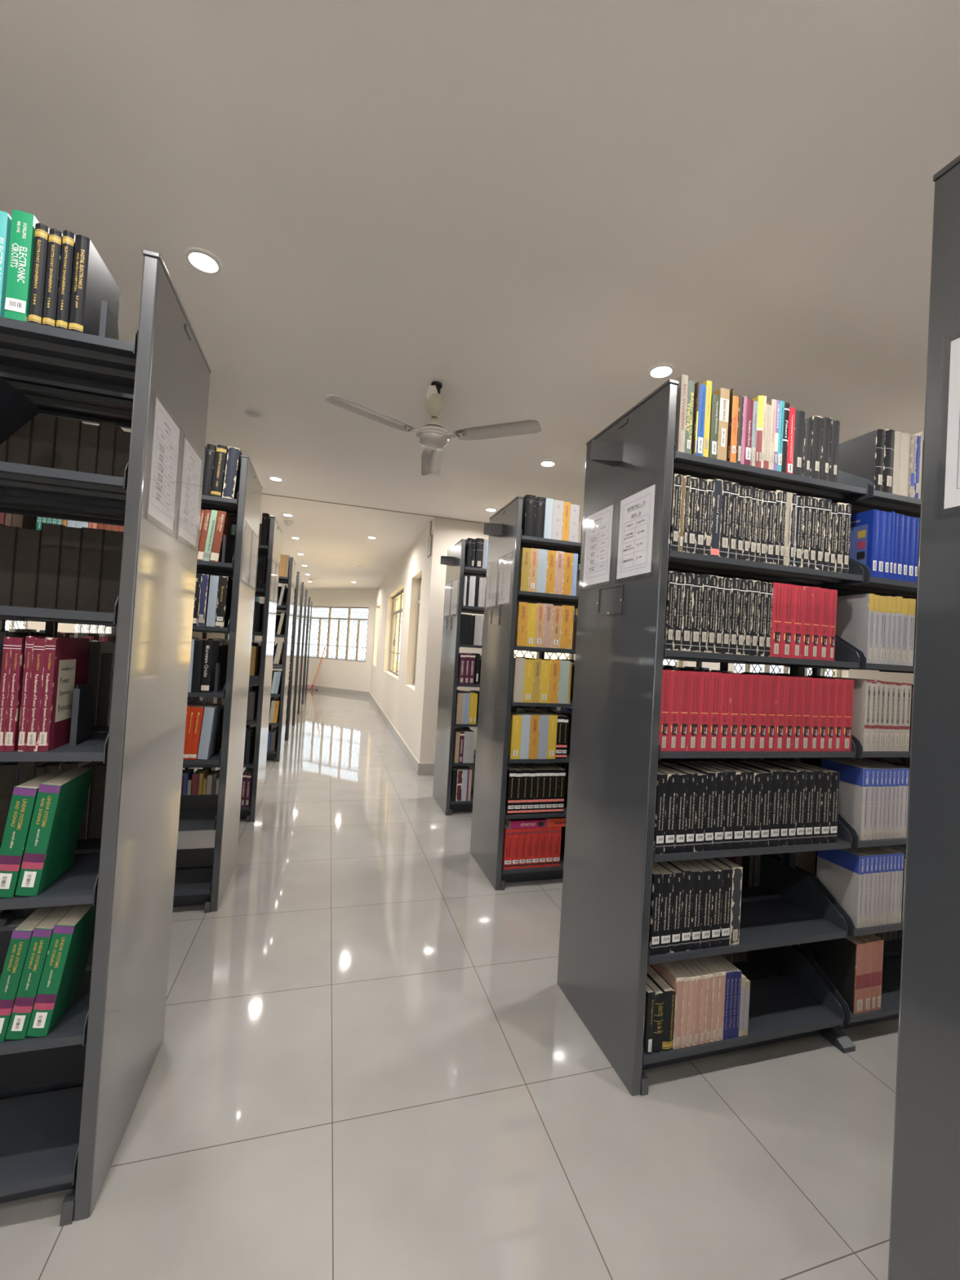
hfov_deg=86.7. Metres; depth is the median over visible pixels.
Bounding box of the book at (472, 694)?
[464,690,474,724]
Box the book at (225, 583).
[214,575,232,627]
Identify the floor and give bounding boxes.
[0,686,898,1279]
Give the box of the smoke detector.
[284,520,293,525]
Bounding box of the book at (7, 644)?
[0,636,24,751]
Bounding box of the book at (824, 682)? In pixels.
[813,677,828,751]
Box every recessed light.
[185,247,222,274]
[244,408,264,418]
[268,475,283,481]
[282,513,293,516]
[484,507,497,511]
[539,459,555,466]
[648,363,674,378]
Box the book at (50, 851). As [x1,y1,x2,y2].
[14,766,93,896]
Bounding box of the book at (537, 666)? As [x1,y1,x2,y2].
[525,657,541,702]
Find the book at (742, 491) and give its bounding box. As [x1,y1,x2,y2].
[735,485,746,559]
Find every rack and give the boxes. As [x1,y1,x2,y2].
[0,248,211,1226]
[0,454,262,926]
[0,515,281,822]
[105,556,296,761]
[224,571,302,740]
[252,589,308,714]
[255,582,305,725]
[272,596,311,704]
[276,601,313,697]
[432,538,716,815]
[470,495,848,890]
[556,378,920,1096]
[888,155,959,1279]
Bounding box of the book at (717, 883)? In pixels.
[695,858,723,947]
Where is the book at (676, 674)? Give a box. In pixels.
[666,669,681,751]
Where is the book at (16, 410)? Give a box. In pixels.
[0,376,41,444]
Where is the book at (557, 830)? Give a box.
[552,826,561,866]
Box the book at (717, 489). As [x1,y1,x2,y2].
[710,478,723,556]
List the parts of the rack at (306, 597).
panel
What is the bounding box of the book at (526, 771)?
[514,763,529,814]
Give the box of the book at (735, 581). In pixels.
[728,577,739,654]
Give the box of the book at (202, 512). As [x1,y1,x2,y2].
[197,509,205,554]
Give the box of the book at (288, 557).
[285,555,289,577]
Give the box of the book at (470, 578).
[467,576,472,605]
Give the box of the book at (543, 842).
[538,826,547,866]
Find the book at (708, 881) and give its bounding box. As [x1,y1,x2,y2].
[686,859,713,948]
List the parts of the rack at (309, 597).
upright post, panel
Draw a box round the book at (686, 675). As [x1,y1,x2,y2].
[662,668,690,751]
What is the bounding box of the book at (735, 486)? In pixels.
[728,482,739,558]
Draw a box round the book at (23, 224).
[4,209,39,321]
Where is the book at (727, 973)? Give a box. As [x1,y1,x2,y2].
[707,955,729,1039]
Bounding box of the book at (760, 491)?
[755,488,762,561]
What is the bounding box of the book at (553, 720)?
[537,711,557,759]
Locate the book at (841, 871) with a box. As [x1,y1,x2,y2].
[816,848,864,928]
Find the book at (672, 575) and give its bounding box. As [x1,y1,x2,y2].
[664,570,676,649]
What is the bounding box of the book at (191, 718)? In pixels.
[183,702,201,759]
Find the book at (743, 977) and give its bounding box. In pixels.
[738,973,746,1036]
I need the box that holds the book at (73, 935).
[26,903,96,1036]
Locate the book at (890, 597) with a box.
[884,595,892,664]
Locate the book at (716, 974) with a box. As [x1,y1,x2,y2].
[695,957,719,1041]
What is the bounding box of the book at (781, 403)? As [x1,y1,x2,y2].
[776,400,784,471]
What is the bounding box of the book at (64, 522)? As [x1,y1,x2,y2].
[62,519,67,526]
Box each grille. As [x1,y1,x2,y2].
[4,620,21,630]
[662,659,677,666]
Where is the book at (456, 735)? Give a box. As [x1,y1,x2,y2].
[453,728,460,763]
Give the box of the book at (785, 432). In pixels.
[781,402,789,472]
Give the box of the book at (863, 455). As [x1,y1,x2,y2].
[837,429,884,491]
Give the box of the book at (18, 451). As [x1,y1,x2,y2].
[6,418,32,464]
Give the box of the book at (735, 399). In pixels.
[729,395,738,462]
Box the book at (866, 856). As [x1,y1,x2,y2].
[847,848,869,927]
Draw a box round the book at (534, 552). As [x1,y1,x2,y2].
[528,547,538,591]
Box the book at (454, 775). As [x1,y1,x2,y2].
[450,765,457,801]
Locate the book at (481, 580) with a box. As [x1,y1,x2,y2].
[478,577,483,607]
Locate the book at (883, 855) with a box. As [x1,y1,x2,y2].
[863,847,885,925]
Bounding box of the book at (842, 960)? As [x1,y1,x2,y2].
[813,934,866,1013]
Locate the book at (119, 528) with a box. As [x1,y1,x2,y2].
[116,525,124,532]
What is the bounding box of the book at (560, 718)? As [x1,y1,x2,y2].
[551,712,564,759]
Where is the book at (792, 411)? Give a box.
[786,407,795,474]
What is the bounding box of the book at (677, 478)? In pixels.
[669,473,682,551]
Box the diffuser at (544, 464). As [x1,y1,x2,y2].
[542,462,553,466]
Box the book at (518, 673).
[511,657,525,702]
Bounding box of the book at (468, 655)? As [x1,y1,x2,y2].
[464,653,470,684]
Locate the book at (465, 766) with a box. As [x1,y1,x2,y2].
[465,766,469,800]
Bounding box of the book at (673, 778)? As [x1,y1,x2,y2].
[657,766,678,853]
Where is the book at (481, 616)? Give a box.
[478,615,483,645]
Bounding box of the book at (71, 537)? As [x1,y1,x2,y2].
[56,525,82,610]
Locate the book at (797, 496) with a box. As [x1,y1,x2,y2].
[793,496,797,566]
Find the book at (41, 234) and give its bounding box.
[27,222,49,324]
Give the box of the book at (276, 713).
[272,699,280,723]
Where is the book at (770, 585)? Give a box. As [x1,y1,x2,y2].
[764,582,773,656]
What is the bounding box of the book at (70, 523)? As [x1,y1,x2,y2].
[66,520,75,527]
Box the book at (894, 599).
[889,596,897,664]
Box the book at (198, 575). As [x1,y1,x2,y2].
[192,573,201,626]
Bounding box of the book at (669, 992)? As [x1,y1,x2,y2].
[646,964,675,1050]
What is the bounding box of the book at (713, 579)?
[706,575,718,653]
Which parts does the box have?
frame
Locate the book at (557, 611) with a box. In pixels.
[551,605,562,648]
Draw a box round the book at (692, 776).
[657,761,697,852]
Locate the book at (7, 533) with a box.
[0,524,20,606]
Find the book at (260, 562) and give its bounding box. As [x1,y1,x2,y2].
[256,555,262,588]
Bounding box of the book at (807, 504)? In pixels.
[801,496,811,568]
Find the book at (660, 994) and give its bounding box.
[646,974,664,1053]
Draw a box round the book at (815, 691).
[808,677,820,751]
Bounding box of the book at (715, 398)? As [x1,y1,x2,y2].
[708,394,719,458]
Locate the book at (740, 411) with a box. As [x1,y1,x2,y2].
[735,395,743,463]
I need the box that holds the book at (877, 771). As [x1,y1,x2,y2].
[836,759,879,839]
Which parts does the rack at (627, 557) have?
panel, name plate, kick plate, upright post, kick plate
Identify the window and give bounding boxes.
[4,620,26,631]
[74,623,111,634]
[309,606,368,662]
[389,590,403,675]
[413,577,421,685]
[514,650,573,659]
[662,659,683,667]
[734,663,841,677]
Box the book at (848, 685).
[840,679,853,751]
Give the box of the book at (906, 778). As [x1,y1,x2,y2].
[865,759,909,837]
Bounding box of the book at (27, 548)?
[10,527,40,608]
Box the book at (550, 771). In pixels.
[537,763,554,813]
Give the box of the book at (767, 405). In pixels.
[763,404,768,468]
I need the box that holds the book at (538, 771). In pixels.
[524,763,541,813]
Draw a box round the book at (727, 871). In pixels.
[704,857,733,946]
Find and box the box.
[426,520,432,557]
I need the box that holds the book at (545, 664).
[538,659,551,702]
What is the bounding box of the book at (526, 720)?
[512,711,530,759]
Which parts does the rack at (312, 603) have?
panel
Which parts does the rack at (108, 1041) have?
kick plate, panel, name plate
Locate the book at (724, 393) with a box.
[711,387,729,461]
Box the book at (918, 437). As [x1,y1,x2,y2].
[914,434,920,498]
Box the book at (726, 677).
[717,672,731,751]
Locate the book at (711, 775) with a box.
[674,760,716,850]
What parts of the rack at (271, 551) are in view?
upright post, kick plate, panel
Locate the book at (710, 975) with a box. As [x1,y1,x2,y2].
[689,958,713,1043]
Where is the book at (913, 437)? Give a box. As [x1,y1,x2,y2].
[907,435,916,497]
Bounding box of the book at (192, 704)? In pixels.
[183,702,198,751]
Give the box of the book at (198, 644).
[191,640,204,692]
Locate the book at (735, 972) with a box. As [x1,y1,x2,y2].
[715,955,737,1038]
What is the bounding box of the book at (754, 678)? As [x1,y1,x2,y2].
[720,671,759,751]
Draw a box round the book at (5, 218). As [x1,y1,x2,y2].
[0,210,11,317]
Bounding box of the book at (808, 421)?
[802,417,812,477]
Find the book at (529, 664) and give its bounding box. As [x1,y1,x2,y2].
[523,658,534,702]
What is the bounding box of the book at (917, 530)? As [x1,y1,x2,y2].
[913,517,919,582]
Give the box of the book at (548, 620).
[542,603,553,648]
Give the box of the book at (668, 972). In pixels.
[649,962,684,1048]
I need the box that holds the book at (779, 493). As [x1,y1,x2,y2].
[773,489,782,564]
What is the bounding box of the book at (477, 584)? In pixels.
[474,576,479,606]
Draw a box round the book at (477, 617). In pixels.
[473,614,479,645]
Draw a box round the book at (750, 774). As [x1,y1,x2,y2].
[711,760,754,848]
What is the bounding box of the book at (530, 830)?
[525,827,533,867]
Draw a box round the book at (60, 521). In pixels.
[57,519,62,524]
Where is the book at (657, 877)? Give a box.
[648,866,662,955]
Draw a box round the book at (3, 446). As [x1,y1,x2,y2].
[0,438,8,462]
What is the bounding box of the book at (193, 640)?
[187,639,202,692]
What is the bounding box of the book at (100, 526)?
[96,523,103,528]
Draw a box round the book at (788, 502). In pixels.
[783,492,792,565]
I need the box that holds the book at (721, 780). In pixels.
[683,760,726,849]
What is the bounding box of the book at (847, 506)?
[841,503,851,573]
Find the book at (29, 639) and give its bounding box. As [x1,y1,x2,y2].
[17,635,70,751]
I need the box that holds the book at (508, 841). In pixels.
[502,822,513,869]
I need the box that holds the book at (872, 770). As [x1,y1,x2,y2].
[831,758,875,839]
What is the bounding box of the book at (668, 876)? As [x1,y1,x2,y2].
[652,862,674,954]
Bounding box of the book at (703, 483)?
[694,478,707,554]
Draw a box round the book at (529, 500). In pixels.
[521,494,536,537]
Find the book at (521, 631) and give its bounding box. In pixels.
[515,601,528,646]
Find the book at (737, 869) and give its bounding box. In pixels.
[714,857,742,944]
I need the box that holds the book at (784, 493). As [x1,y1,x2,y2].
[778,491,786,564]
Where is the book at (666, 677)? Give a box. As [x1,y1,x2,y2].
[658,669,671,751]
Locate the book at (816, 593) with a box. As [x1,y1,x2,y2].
[807,586,821,659]
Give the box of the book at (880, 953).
[868,933,884,1009]
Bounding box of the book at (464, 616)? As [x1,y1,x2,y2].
[460,613,467,644]
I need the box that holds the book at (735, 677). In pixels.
[706,671,740,751]
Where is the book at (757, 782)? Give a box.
[725,762,762,847]
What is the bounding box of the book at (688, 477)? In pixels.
[682,475,690,551]
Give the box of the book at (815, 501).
[808,497,818,568]
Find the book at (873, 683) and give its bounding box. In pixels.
[868,680,876,751]
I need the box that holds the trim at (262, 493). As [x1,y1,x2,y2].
[262,493,484,523]
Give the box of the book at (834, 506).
[828,502,838,571]
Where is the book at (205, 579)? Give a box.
[196,573,210,626]
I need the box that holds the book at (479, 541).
[474,537,484,568]
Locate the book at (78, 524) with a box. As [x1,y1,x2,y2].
[75,520,88,528]
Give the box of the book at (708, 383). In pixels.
[701,380,711,457]
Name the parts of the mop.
handle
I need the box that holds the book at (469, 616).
[466,614,471,644]
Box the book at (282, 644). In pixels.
[275,641,284,663]
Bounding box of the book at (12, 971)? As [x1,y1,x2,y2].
[0,906,56,1042]
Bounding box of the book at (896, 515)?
[892,513,898,579]
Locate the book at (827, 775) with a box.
[789,761,831,843]
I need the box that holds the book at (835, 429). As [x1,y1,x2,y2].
[829,420,839,482]
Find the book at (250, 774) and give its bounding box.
[244,768,253,806]
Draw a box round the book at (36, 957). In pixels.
[4,905,73,1039]
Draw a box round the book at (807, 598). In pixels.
[800,586,813,659]
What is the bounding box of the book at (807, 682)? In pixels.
[769,674,812,751]
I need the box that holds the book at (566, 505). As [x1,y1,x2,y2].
[561,501,570,541]
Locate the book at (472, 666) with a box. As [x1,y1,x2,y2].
[468,653,475,684]
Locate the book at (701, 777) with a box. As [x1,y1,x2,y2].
[670,763,706,851]
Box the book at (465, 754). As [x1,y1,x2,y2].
[459,728,469,763]
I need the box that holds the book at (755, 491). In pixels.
[748,488,758,560]
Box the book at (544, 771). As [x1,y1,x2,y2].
[531,763,547,813]
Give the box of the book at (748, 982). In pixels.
[743,977,750,1035]
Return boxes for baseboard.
[307,684,368,696]
[368,691,419,774]
[418,763,469,775]
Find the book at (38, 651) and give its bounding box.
[25,638,45,751]
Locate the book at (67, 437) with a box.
[53,416,83,471]
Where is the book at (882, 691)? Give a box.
[877,681,885,751]
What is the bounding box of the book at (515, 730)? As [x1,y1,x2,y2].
[508,711,522,759]
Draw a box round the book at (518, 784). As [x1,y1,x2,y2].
[507,764,523,814]
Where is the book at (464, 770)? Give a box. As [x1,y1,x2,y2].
[459,765,467,800]
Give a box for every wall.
[16,621,75,632]
[191,589,376,691]
[369,517,448,763]
[434,519,913,760]
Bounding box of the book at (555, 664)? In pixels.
[539,657,559,703]
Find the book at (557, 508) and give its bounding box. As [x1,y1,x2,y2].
[551,499,564,540]
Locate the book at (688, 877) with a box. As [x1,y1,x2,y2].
[666,860,693,951]
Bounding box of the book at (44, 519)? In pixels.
[41,517,46,523]
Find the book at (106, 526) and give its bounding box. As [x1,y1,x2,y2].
[102,524,111,530]
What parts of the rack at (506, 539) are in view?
panel, kick plate, upright post, upright post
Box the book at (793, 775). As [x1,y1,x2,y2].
[756,761,798,845]
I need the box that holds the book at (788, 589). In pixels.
[780,583,794,657]
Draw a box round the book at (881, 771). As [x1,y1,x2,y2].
[840,759,884,839]
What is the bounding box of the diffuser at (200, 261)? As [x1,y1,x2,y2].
[190,253,217,271]
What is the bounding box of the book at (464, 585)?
[462,576,466,605]
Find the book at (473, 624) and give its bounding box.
[470,615,475,644]
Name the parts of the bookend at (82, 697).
plate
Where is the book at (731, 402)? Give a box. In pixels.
[726,387,733,461]
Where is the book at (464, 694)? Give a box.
[459,691,466,724]
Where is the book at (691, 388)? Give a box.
[684,380,694,453]
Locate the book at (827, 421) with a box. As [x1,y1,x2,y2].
[820,417,831,480]
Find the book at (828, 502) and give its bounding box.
[822,498,831,570]
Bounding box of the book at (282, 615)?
[276,613,285,635]
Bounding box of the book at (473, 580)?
[470,576,475,606]
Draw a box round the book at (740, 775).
[705,760,746,848]
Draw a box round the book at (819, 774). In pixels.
[777,760,822,843]
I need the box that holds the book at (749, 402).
[743,399,753,465]
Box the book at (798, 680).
[756,673,803,751]
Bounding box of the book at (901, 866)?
[881,845,904,923]
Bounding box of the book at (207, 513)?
[197,509,211,560]
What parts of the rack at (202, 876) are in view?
upright post, kick plate, panel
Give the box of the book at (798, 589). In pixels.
[791,585,804,658]
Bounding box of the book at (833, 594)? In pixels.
[827,589,837,661]
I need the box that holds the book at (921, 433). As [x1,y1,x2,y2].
[910,431,923,498]
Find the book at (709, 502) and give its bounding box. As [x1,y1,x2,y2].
[703,479,714,555]
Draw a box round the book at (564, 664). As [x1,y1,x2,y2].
[558,660,569,703]
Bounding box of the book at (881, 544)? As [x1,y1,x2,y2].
[876,511,885,577]
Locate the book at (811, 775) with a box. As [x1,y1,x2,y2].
[774,760,815,844]
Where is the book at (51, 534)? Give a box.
[35,522,65,608]
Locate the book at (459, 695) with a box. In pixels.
[455,691,462,724]
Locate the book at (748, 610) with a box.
[743,579,753,655]
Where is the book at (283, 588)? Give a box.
[278,583,286,605]
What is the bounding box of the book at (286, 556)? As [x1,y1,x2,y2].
[284,555,287,577]
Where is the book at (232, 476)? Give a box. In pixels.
[222,446,242,499]
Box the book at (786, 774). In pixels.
[747,760,790,845]
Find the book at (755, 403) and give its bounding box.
[750,400,758,466]
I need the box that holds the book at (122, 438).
[112,429,130,477]
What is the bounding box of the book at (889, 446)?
[882,429,894,493]
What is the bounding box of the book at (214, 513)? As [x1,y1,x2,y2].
[203,509,217,561]
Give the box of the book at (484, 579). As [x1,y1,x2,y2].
[481,577,485,607]
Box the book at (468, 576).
[465,575,470,605]
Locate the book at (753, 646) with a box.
[750,580,759,655]
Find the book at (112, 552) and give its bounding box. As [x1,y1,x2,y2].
[97,529,123,613]
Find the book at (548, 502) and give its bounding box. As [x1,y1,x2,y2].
[543,497,553,538]
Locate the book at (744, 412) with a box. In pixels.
[740,395,746,464]
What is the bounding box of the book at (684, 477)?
[678,475,686,551]
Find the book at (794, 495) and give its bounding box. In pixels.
[788,493,796,566]
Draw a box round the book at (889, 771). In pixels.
[848,759,892,839]
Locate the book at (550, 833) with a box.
[545,826,554,866]
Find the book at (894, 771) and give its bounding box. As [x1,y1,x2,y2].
[850,759,896,838]
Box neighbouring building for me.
[391,593,568,673]
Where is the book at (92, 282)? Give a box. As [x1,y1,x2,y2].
[68,234,119,336]
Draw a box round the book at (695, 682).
[673,669,701,751]
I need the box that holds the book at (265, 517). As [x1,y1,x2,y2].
[260,512,270,545]
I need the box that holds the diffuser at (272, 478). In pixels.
[270,477,281,480]
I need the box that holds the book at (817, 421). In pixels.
[809,415,822,479]
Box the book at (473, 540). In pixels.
[470,538,475,567]
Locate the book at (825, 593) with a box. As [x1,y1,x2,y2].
[817,588,831,660]
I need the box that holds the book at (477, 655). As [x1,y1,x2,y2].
[471,653,479,684]
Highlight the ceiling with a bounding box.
[0,0,959,589]
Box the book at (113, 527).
[110,524,116,531]
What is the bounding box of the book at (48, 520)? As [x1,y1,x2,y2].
[46,517,52,524]
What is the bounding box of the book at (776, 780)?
[735,760,782,846]
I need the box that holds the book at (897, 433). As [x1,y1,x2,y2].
[892,431,901,494]
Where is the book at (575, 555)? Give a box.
[571,553,577,595]
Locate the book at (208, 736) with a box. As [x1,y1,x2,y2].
[197,702,221,759]
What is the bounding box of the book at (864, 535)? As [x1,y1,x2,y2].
[848,509,879,577]
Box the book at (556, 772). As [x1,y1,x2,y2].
[543,763,559,813]
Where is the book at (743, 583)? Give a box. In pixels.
[736,579,746,654]
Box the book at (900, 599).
[893,595,902,665]
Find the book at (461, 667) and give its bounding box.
[457,653,466,684]
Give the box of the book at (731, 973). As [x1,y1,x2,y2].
[711,955,733,1039]
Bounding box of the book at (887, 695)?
[882,682,891,751]
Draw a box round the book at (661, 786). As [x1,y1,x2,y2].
[653,770,667,853]
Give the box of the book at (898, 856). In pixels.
[879,846,900,923]
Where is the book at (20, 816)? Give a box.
[0,768,66,897]
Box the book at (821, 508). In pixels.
[815,497,825,569]
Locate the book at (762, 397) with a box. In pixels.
[757,395,764,467]
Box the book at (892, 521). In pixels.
[887,511,894,579]
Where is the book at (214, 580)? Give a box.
[205,575,219,626]
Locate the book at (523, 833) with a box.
[518,828,527,868]
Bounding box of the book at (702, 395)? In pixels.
[696,383,706,456]
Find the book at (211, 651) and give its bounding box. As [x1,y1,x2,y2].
[200,640,219,693]
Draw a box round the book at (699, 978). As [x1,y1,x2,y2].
[678,960,702,1045]
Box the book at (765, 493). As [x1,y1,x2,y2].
[759,490,768,562]
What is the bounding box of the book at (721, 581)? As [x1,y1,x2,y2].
[714,576,724,653]
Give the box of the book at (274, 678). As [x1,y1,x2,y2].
[271,671,277,693]
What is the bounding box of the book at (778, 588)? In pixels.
[769,582,783,657]
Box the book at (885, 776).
[843,759,887,839]
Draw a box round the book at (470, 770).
[464,765,471,800]
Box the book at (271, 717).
[269,699,275,723]
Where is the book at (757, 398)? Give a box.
[751,395,761,466]
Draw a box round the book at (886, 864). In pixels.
[869,847,888,924]
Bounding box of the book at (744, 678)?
[737,674,750,751]
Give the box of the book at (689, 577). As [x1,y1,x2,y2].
[680,573,693,651]
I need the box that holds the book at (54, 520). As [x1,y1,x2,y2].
[52,518,57,524]
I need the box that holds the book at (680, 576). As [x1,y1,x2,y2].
[672,572,684,650]
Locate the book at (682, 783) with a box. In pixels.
[657,763,688,853]
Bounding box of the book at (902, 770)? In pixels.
[856,758,904,838]
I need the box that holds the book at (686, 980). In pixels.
[667,961,689,1047]
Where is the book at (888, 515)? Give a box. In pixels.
[883,511,891,578]
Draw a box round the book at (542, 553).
[536,548,547,592]
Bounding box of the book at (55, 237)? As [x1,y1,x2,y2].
[42,228,62,327]
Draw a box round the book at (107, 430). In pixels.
[95,420,123,475]
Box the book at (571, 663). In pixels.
[567,661,572,703]
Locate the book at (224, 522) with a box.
[209,510,232,562]
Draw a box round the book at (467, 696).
[462,691,470,724]
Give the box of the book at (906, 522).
[901,515,909,581]
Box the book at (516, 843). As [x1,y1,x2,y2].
[511,828,520,868]
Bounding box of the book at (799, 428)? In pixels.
[792,410,805,475]
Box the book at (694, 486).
[686,476,698,553]
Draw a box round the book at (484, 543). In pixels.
[482,539,485,568]
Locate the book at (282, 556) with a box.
[280,555,284,577]
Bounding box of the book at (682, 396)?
[674,374,688,452]
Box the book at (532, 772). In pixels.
[520,764,535,813]
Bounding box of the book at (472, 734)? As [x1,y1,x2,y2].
[466,728,475,763]
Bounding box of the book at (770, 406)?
[765,404,771,469]
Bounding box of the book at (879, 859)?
[860,847,881,925]
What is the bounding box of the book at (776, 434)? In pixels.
[773,400,780,471]
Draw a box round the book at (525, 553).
[518,547,530,591]
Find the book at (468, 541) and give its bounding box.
[464,537,471,567]
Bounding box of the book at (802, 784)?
[760,760,806,844]
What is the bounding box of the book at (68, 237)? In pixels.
[56,230,75,329]
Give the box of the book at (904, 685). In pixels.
[880,680,906,751]
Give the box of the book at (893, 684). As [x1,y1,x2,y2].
[885,681,895,751]
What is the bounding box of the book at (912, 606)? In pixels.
[906,598,915,666]
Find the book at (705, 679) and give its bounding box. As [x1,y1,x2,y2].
[676,669,711,751]
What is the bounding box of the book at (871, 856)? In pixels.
[851,847,873,927]
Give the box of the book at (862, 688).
[824,676,871,751]
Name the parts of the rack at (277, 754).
upright post, upright post, kick plate, upright post, panel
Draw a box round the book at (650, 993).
[643,982,655,1053]
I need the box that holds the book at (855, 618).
[835,593,875,663]
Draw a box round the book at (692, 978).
[672,960,696,1046]
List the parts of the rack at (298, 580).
upright post, panel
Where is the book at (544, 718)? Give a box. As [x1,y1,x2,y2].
[531,711,549,759]
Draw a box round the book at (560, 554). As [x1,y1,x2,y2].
[554,551,564,594]
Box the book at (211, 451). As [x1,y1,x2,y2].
[201,444,217,495]
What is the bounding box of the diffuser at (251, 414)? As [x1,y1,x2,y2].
[246,411,262,417]
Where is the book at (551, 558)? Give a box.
[545,550,556,593]
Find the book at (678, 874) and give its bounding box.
[657,861,684,952]
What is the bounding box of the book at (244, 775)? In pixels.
[240,767,250,806]
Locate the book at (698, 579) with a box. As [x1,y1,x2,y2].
[689,574,702,652]
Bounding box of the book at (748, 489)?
[742,485,752,559]
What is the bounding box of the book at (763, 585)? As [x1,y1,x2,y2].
[756,582,767,656]
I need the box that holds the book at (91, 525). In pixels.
[88,522,97,528]
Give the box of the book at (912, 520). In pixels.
[906,516,915,582]
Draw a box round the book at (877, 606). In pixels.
[871,595,879,663]
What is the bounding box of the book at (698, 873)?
[678,860,703,950]
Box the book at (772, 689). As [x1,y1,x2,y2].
[739,672,777,751]
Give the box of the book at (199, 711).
[188,702,209,759]
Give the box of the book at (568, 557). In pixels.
[561,552,573,595]
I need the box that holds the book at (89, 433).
[77,422,99,473]
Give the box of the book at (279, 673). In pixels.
[273,671,282,693]
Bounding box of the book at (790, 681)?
[754,673,795,751]
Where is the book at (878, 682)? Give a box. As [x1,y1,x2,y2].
[834,676,880,751]
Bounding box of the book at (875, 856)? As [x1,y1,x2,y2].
[857,847,878,926]
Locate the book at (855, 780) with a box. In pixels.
[821,758,870,840]
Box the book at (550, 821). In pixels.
[544,817,566,826]
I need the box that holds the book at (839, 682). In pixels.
[797,675,844,751]
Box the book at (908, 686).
[903,683,911,751]
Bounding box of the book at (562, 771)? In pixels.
[548,763,565,813]
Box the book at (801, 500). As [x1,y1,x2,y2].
[794,495,804,567]
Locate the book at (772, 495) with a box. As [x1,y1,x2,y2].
[765,490,776,563]
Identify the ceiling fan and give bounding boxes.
[324,381,542,475]
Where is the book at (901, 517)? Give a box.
[895,514,904,580]
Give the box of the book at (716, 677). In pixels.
[680,669,721,751]
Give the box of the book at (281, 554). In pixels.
[279,554,282,576]
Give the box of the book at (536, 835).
[531,827,540,867]
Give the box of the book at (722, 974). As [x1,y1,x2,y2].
[702,956,725,1040]
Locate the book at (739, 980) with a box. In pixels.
[718,955,741,1037]
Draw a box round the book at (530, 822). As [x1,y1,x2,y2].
[504,817,546,828]
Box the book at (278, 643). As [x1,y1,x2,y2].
[273,641,279,663]
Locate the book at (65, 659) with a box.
[37,637,89,751]
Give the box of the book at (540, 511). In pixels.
[533,496,545,537]
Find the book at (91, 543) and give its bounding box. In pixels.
[75,526,104,612]
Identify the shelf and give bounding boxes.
[0,316,136,394]
[0,371,133,429]
[0,461,126,508]
[0,493,124,525]
[0,605,114,622]
[0,615,113,623]
[0,616,15,619]
[0,733,108,761]
[0,838,101,853]
[0,853,100,910]
[0,925,93,978]
[0,970,91,1055]
[0,1042,86,1097]
[0,1086,83,1196]
[2,618,116,626]
[25,617,227,631]
[91,725,109,733]
[173,867,213,896]
[175,847,214,870]
[177,809,217,831]
[179,794,217,810]
[182,749,220,764]
[182,756,253,767]
[187,688,223,697]
[192,630,261,635]
[195,569,233,578]
[196,560,233,573]
[200,494,237,514]
[200,631,284,636]
[214,745,221,749]
[227,513,237,524]
[240,806,249,809]
[246,718,255,723]
[246,720,278,724]
[248,673,258,679]
[254,588,265,594]
[254,593,265,596]
[257,544,267,553]
[257,552,267,558]
[259,604,286,608]
[266,746,276,753]
[271,692,279,696]
[272,662,282,666]
[275,610,293,614]
[278,576,288,581]
[278,580,288,583]
[450,791,473,804]
[453,756,475,765]
[455,720,477,727]
[457,682,479,687]
[460,644,550,652]
[461,610,484,614]
[462,605,484,612]
[463,566,486,576]
[463,573,486,577]
[502,848,564,874]
[506,800,567,819]
[508,750,569,763]
[512,699,573,707]
[515,645,575,653]
[516,599,577,608]
[517,590,578,604]
[520,535,581,555]
[560,841,564,848]
[577,555,580,564]
[644,974,842,1064]
[648,897,846,964]
[654,837,850,862]
[659,751,854,758]
[663,657,743,662]
[665,649,858,667]
[667,550,862,586]
[667,657,782,664]
[672,451,866,500]
[741,884,779,902]
[756,663,848,669]
[800,938,902,958]
[822,576,917,601]
[848,489,920,526]
[850,955,901,1023]
[853,922,902,936]
[857,837,906,848]
[862,751,910,757]
[866,662,914,671]
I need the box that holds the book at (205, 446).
[203,445,206,470]
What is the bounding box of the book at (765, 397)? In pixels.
[760,395,766,467]
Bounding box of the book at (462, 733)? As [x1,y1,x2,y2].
[456,728,464,763]
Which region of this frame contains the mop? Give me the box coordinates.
[307,646,325,690]
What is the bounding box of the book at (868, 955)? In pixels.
[855,935,873,1012]
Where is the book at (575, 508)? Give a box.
[568,504,579,542]
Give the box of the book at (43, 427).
[28,413,56,467]
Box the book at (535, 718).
[520,711,539,759]
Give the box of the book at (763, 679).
[736,672,768,751]
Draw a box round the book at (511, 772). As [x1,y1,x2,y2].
[505,764,515,814]
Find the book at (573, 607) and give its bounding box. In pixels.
[569,605,574,648]
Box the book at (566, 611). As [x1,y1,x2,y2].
[560,604,572,648]
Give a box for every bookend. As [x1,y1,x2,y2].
[69,682,106,746]
[98,300,119,339]
[213,662,223,693]
[221,534,227,562]
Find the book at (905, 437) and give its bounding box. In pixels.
[898,432,910,496]
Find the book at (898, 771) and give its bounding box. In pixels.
[855,759,900,838]
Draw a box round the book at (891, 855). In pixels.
[870,846,893,924]
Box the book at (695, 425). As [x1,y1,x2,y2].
[691,381,699,454]
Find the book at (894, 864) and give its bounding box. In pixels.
[875,846,897,924]
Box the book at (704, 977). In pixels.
[684,959,707,1044]
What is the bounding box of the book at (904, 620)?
[899,598,909,665]

